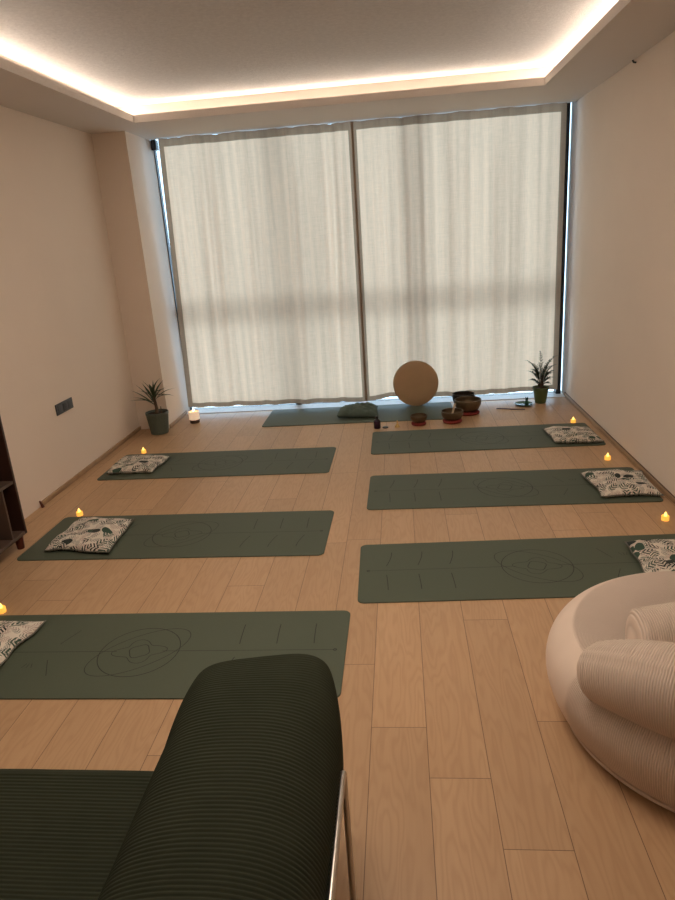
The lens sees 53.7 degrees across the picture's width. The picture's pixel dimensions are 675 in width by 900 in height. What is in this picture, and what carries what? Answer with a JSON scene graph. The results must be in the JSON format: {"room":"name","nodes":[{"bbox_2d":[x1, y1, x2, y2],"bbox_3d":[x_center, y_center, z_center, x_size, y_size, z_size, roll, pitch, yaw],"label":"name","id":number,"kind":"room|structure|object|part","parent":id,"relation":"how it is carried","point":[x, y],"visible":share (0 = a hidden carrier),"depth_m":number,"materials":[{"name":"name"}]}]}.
{"room":"exercise studio","nodes":[
{"label":"exercise studio","id":0,"kind":"room"},
{"bbox_2d":[0,106,138,518],"bbox_3d":[-2.410,-0.530,2.889,0.100,3.020,8.600,-2,18,6],"label":"wall","id":1,"kind":"structure","parent":0,"point":[62,337],"depth_m":5.08,"materials":[{"name":"paint"}]},
{"bbox_2d":[55,397,73,415],"bbox_3d":[-2.116,-0.338,5.166,0.014,0.084,0.264,-2,18,6],"label":"wall outlet","id":2,"kind":"object","parent":1,"relation":"attached to","point":[67,404],"visible":1,"depth_m":5.15,"materials":[{"name":"black plastic"}]},
{"bbox_2d":[58,404,62,412],"bbox_3d":[-2.118,-0.314,5.090,0.003,0.056,0.060,-2,18,6],"label":"socket","id":3,"kind":"object","parent":2,"relation":"attached to","point":[60,406],"depth_m":5.09,"materials":[{"name":"black plastic"}]},
{"bbox_2d":[63,402,67,410],"bbox_3d":[-2.111,-0.339,5.165,0.004,0.056,0.060,-2,18,6],"label":"socket","id":4,"kind":"object","parent":2,"relation":"attached to","point":[65,404],"depth_m":5.17,"materials":[{"name":"black plastic"}]},
{"bbox_2d":[41,426,140,504],"bbox_3d":[-2.044,0.082,5.715,0.014,0.035,1.950,-2,18,6],"label":"baseboard","id":5,"kind":"structure","parent":1,"relation":"attached to","point":[47,499],"depth_m":5.49,"materials":[{"name":"brown wood"}]},
{"bbox_2d":[91,131,189,428],"bbox_3d":[-1.878,-1.603,6.567,0.306,2.690,0.740,-2,18,6],"label":"wall column","id":6,"kind":"structure","parent":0,"point":[125,161],"depth_m":6.28,"materials":[{"name":"paint"}]},
{"bbox_2d":[169,411,186,427],"bbox_3d":[-1.637,-0.320,6.868,0.011,0.035,0.550,-2,18,6],"label":"trim","id":7,"kind":"structure","parent":6,"relation":"attached to","point":[181,416],"depth_m":6.83,"materials":[{"name":"brown wood"}]},
{"bbox_2d":[0,391,674,899],"bbox_3d":[-0.144,0.807,3.104,4.457,0.001,8.650,-2,18,6],"label":"floor","id":8,"kind":"structure","parent":0,"point":[468,778],"depth_m":2.70,"materials":[{"name":"brown wood"}]},
{"bbox_2d":[0,603,5,613],"bbox_3d":[-1.712,0.800,3.388,0.043,0.053,0.043,-2,18,6],"label":"tea light","id":9,"kind":"object","parent":8,"relation":"on","point":[2,607],"visible":1,"depth_m":3.38,"materials":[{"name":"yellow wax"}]},
{"bbox_2d":[0,417,26,553],"bbox_3d":[-2.134,0.214,3.425,0.249,1.202,1.197,-2,18,6],"label":"bookshelf","id":10,"kind":"object","parent":8,"relation":"on","point":[13,529],"visible":1,"depth_m":4.00,"materials":[{"name":"brown wood"}]},
{"bbox_3d":[-2.120,0.379,3.478,0.237,0.018,1.157,-2,18,6],"label":"shelf","id":11,"kind":"part","parent":10,"relation":"part of","materials":[{"name":"brown wood"}]},
{"bbox_3d":[-1.961,0.567,4.111,0.060,0.086,0.060,-2,18,6],"label":"leg","id":12,"kind":"part","parent":10,"relation":"part of","materials":[{"name":"brown wood"}]},
{"bbox_2d":[76,508,82,516],"bbox_3d":[-1.771,0.423,4.568,0.043,0.053,0.043,10,22,37],"label":"tea light","id":13,"kind":"object","parent":8,"relation":"on","point":[79,512],"visible":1,"depth_m":4.56,"materials":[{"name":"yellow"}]},
{"bbox_2d":[133,378,172,434],"bbox_3d":[-1.764,-0.426,6.390,0.436,0.547,0.338,-2,18,6],"label":"potted plant","id":14,"kind":"object","parent":8,"relation":"on","point":[158,419],"visible":1,"depth_m":6.37,"materials":[{"name":"green plant"}]},
{"bbox_3d":[-1.729,-0.267,6.434,0.219,0.214,0.219,-2,18,6],"label":"pot","id":15,"kind":"part","parent":14,"relation":"part of","materials":[{"name":"green ceramic"}]},
{"bbox_3d":[-1.718,-0.444,6.366,0.086,0.212,0.033,4,20,24],"label":"stem","id":16,"kind":"part","parent":14,"relation":"part of","materials":[{"name":"brown plant"}]},
{"bbox_2d":[0,610,349,699],"bbox_3d":[-0.882,0.899,2.970,1.850,0.006,0.630,-2,18,6],"label":"yoga mat","id":17,"kind":"object","parent":8,"relation":"on","point":[131,655],"visible":0.91,"depth_m":2.97,"materials":[{"name":"green rubber"}]},
{"bbox_2d":[0,620,45,665],"bbox_3d":[-1.650,0.895,3.052,0.436,0.056,0.465,-2,18,6],"label":"floor cushion","id":18,"kind":"object","parent":17,"relation":"on","point":[12,633],"visible":1,"depth_m":3.11,"materials":[{"name":"white fabric"}]},
{"bbox_2d":[17,510,333,560],"bbox_3d":[-0.968,0.525,4.148,1.850,0.006,0.630,-2,18,6],"label":"yoga mat","id":19,"kind":"object","parent":8,"relation":"on","point":[284,533],"visible":0.98,"depth_m":4.07,"materials":[{"name":"green rubber"}]},
{"bbox_2d":[44,517,133,552],"bbox_3d":[-1.544,0.516,4.187,0.441,0.066,0.529,-2,18,6],"label":"floor cushion","id":20,"kind":"object","parent":19,"relation":"on","point":[87,534],"visible":1,"depth_m":4.10,"materials":[{"name":"white fabric"}]},
{"bbox_2d":[0,654,356,899],"bbox_3d":[-0.991,1.014,1.382,1.987,0.780,1.380,-2,18,6],"label":"sofa","id":21,"kind":"object","parent":8,"relation":"on","point":[246,796],"visible":1,"depth_m":1.47,"materials":[{"name":"fabric"}]},
{"bbox_3d":[-0.982,1.083,1.348,1.123,0.193,0.998,-2,18,6],"label":"seat","id":22,"kind":"part","parent":21,"relation":"part of","materials":[{"name":"fabric"}]},
{"bbox_3d":[-0.241,0.916,1.316,0.452,0.374,1.320,-2,18,6],"label":"armrest","id":23,"kind":"part","parent":21,"relation":"part of","materials":[{"name":"fabric"}]},
{"bbox_3d":[-0.009,1.144,1.237,0.016,0.486,0.964,-2,18,6],"label":"leg frame","id":24,"kind":"part","parent":21,"relation":"part of","materials":[{"name":"metal"}]},
{"bbox_2d":[188,409,199,423],"bbox_3d":[-1.449,-0.350,6.731,0.106,0.150,0.106,-2,18,6],"label":"candle","id":25,"kind":"object","parent":8,"relation":"on","point":[194,417],"visible":1,"depth_m":6.70,"materials":[{"name":"white wax"}]},
{"bbox_2d":[97,447,335,480],"bbox_3d":[-0.956,0.107,5.440,1.850,0.006,0.630,-2,18,6],"label":"yoga mat","id":26,"kind":"object","parent":8,"relation":"on","point":[318,459],"visible":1,"depth_m":5.36,"materials":[{"name":"green rubber"}]},
{"bbox_2d":[106,454,170,473],"bbox_3d":[-1.642,0.099,5.498,0.428,0.066,0.452,-2,18,6],"label":"floor cushion","id":27,"kind":"object","parent":26,"relation":"on","point":[148,463],"visible":1,"depth_m":5.40,"materials":[{"name":"white fabric"}]},
{"bbox_2d":[262,402,452,426],"bbox_3d":[0.213,-0.356,6.612,1.850,0.006,0.630,-2,18,6],"label":"yoga mat","id":28,"kind":"object","parent":8,"relation":"on","point":[400,412],"visible":0.73,"depth_m":6.58,"materials":[{"name":"green rubber"}]},
{"bbox_2d":[337,402,378,417],"bbox_3d":[0.206,-0.410,6.598,0.409,0.105,0.366,-2,18,6],"label":"floor cushion","id":29,"kind":"object","parent":28,"relation":"on","point":[367,409],"visible":1,"depth_m":6.48,"materials":[{"name":"green fabric"}]},
{"bbox_2d":[393,360,437,405],"bbox_3d":[0.788,-0.675,6.726,0.454,0.456,0.086,-3,18,3],"label":"drum","id":30,"kind":"object","parent":28,"relation":"on","point":[415,383],"visible":1,"depth_m":6.70,"materials":[{"name":"brown leather"}]},
{"bbox_2d":[373,416,380,428],"bbox_3d":[0.361,-0.255,6.091,0.064,0.115,0.064,-2,18,6],"label":"bottle","id":31,"kind":"object","parent":8,"relation":"on","point":[377,423],"visible":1,"depth_m":6.07,"materials":[{"name":"purple glass"}]},
{"bbox_2d":[410,413,426,425],"bbox_3d":[0.745,-0.277,6.114,0.156,0.090,0.156,13,25,42],"label":"bowl","id":32,"kind":"object","parent":8,"relation":"on","point":[418,419],"visible":1,"depth_m":6.07,"materials":[{"name":"brown metal"}]},
{"bbox_2d":[411,421,425,425],"bbox_3d":[0.747,-0.248,6.123,0.137,0.030,0.137,13,25,42],"label":"cushion","id":33,"kind":"object","parent":8,"relation":"on","point":[415,423],"depth_m":6.07,"materials":[{"name":"red fabric"}]},
{"bbox_2d":[441,408,462,423],"bbox_3d":[1.054,-0.309,6.118,0.204,0.107,0.204,9,22,35],"label":"bowl","id":34,"kind":"object","parent":8,"relation":"on","point":[449,417],"visible":0.98,"depth_m":6.06,"materials":[{"name":"brown metal"}]},
{"bbox_2d":[443,418,461,423],"bbox_3d":[1.057,-0.273,6.130,0.180,0.030,0.180,9,22,35],"label":"cushion","id":35,"kind":"object","parent":8,"relation":"on","point":[446,420],"depth_m":6.06,"materials":[{"name":"red fabric"}]},
{"bbox_2d":[452,391,474,400],"bbox_3d":[1.248,-0.494,6.595,0.220,0.138,0.220,-7,18,-8],"label":"bowl","id":36,"kind":"object","parent":8,"relation":"on","point":[458,393],"visible":0.36,"depth_m":6.65,"materials":[{"name":"brown metal"}]},
{"bbox_2d":[454,396,480,415],"bbox_3d":[1.244,-0.418,6.356,0.254,0.140,0.254,-12,19,-22],"label":"bowl","id":37,"kind":"object","parent":8,"relation":"on","point":[470,405],"visible":0.88,"depth_m":6.28,"materials":[{"name":"brown metal"}]},
{"bbox_2d":[463,410,479,415],"bbox_3d":[1.247,-0.365,6.373,0.224,0.030,0.224,-12,19,-22],"label":"cushion","id":38,"kind":"object","parent":8,"relation":"on","point":[465,412],"depth_m":6.28,"materials":[{"name":"red fabric"}]},
{"bbox_2d":[371,423,605,454],"bbox_3d":[1.212,-0.101,5.598,1.850,0.006,0.630,-2,18,5],"label":"yoga mat","id":39,"kind":"object","parent":8,"relation":"on","point":[520,436],"visible":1,"depth_m":5.58,"materials":[{"name":"green rubber"}]},
{"bbox_2d":[543,426,603,442],"bbox_3d":[1.920,-0.139,5.448,0.388,0.061,0.428,-2,18,6],"label":"floor cushion","id":40,"kind":"object","parent":39,"relation":"on","point":[559,434],"visible":1,"depth_m":5.36,"materials":[{"name":"white fabric"}]},
{"bbox_2d":[496,408,524,409],"bbox_3d":[1.665,-0.396,6.411,0.270,0.008,0.024,4,19,23],"label":"holder","id":41,"kind":"object","parent":8,"relation":"on","point":[496,408],"visible":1,"depth_m":6.40,"materials":[{"name":"brown wood"}]},
{"bbox_2d":[367,467,662,509],"bbox_3d":[1.135,0.255,4.516,1.850,0.006,0.630,-2,18,6],"label":"yoga mat","id":42,"kind":"object","parent":8,"relation":"on","point":[555,486],"visible":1,"depth_m":4.48,"materials":[{"name":"green rubber"}]},
{"bbox_2d":[580,469,663,496],"bbox_3d":[1.867,0.206,4.384,0.411,0.067,0.456,-2,18,6],"label":"floor cushion","id":43,"kind":"object","parent":42,"relation":"on","point":[611,482],"visible":1,"depth_m":4.31,"materials":[{"name":"white fabric"}]},
{"bbox_2d":[358,534,674,603],"bbox_3d":[1.036,0.603,3.460,1.850,0.006,0.630,-3,18,4],"label":"yoga mat","id":44,"kind":"object","parent":8,"relation":"on","point":[542,568],"visible":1,"depth_m":3.46,"materials":[{"name":"green rubber"}]},
{"bbox_2d":[624,539,674,572],"bbox_3d":[1.713,0.541,3.381,0.440,0.067,0.447,-2,18,6],"label":"floor cushion","id":45,"kind":"object","parent":44,"relation":"on","point":[654,555],"visible":0.89,"depth_m":3.39,"materials":[{"name":"white fabric"}]},
{"bbox_2d":[514,401,532,405],"bbox_3d":[1.824,-0.451,6.527,0.176,0.019,0.176,-2,18,6],"label":"dish","id":46,"kind":"object","parent":8,"relation":"on","point":[519,403],"visible":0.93,"depth_m":6.52,"materials":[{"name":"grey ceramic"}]},
{"bbox_2d":[525,351,558,403],"bbox_3d":[1.981,-0.695,6.465,0.335,0.499,0.248,-2,18,6],"label":"potted plant","id":47,"kind":"object","parent":8,"relation":"on","point":[540,391],"visible":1,"depth_m":6.48,"materials":[{"name":"green plant"}]},
{"bbox_3d":[1.995,-0.543,6.545,0.158,0.160,0.158,-2,18,6],"label":"pot","id":48,"kind":"part","parent":47,"relation":"part of","materials":[{"name":"green ceramic"}]},
{"bbox_3d":[1.985,-0.765,6.458,0.249,0.343,0.166,-8,18,-12],"label":"stem","id":49,"kind":"part","parent":47,"relation":"part of","materials":[{"name":"green plant"}]},
{"bbox_2d":[604,453,610,459],"bbox_3d":[1.988,0.045,4.901,0.043,0.053,0.043,-20,24,-41],"label":"tea light","id":50,"kind":"object","parent":8,"relation":"on","point":[607,457],"visible":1,"depth_m":4.89,"materials":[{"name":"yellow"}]},
{"bbox_2d":[546,571,674,812],"bbox_3d":[1.307,0.690,2.251,1.140,0.545,1.152,-5,18,-2],"label":"lounge chair","id":51,"kind":"object","parent":8,"relation":"on","point":[610,650],"visible":1,"depth_m":2.02,"materials":[{"name":"beige fabric"}]},
{"bbox_3d":[1.282,0.676,1.911,1.105,0.256,0.512,-2,18,6],"label":"backrest","id":52,"kind":"part","parent":51,"relation":"part of","materials":[{"name":"beige fabric"}]},
{"bbox_2d":[625,602,674,642],"bbox_3d":[1.294,0.580,2.080,0.740,0.229,0.249,-2,18,6],"label":"cushion","id":53,"kind":"object","parent":51,"relation":"on","point":[653,623],"depth_m":2.04,"materials":[{"name":"beige fabric"}]},
{"bbox_2d":[661,512,669,520],"bbox_3d":[1.907,0.383,3.873,0.043,0.053,0.043,0,18,13],"label":"tea light","id":54,"kind":"object","parent":8,"relation":"on","point":[664,517],"visible":1,"depth_m":3.86,"materials":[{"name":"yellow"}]},
{"bbox_2d":[0,0,674,139],"bbox_3d":[-0.339,-1.863,2.216,4.457,0.260,8.700,-2,18,6],"label":"ceiling","id":55,"kind":"structure","parent":0,"point":[147,69],"depth_m":4.34,"materials":[{"name":"paint"}]},
{"bbox_2d":[158,121,366,406],"bbox_3d":[-0.721,-1.720,6.599,1.915,2.639,0.068,-2,18,6],"label":"window blind","id":56,"kind":"object","parent":55,"relation":"hanging from","point":[263,231],"visible":1,"depth_m":6.56,"materials":[{"name":"beige fabric"}]},
{"bbox_2d":[353,102,566,400],"bbox_3d":[1.162,-1.797,6.406,1.940,2.635,0.055,-2,18,6],"label":"window blind","id":57,"kind":"object","parent":55,"relation":"hanging from","point":[460,213],"visible":0.95,"depth_m":6.35,"materials":[{"name":"beige fabric"}]},
{"bbox_2d":[150,103,571,413],"bbox_3d":[0.255,-1.841,6.583,3.951,2.840,0.228,-2,18,6],"label":"window","id":58,"kind":"structure","parent":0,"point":[557,392],"depth_m":6.81,"materials":[{"name":"glass"}]},
{"bbox_3d":[0.350,-0.490,6.998,3.951,0.006,0.188,-2,18,6],"label":"sill","id":59,"kind":"part","parent":58,"relation":"part of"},
{"bbox_3d":[2.211,-1.931,6.469,0.031,2.788,0.006,-2,18,6],"label":"pane","id":60,"kind":"part","parent":58,"relation":"part of","materials":[{"name":"clear glass"}]},
{"bbox_2d":[561,31,674,495],"bbox_3d":[1.919,-0.691,2.420,0.100,3.020,8.530,-2,18,6],"label":"wall","id":61,"kind":"structure","parent":0,"point":[618,362],"depth_m":4.78,"materials":[{"name":"paint"}]},
{"bbox_2d":[564,392,674,503],"bbox_3d":[1.957,0.733,2.806,0.013,0.036,8.380,-2,18,6],"label":"baseboard","id":62,"kind":"structure","parent":61,"relation":"attached to","point":[626,453],"depth_m":4.95,"materials":[{"name":"brown wood"}]}
]}

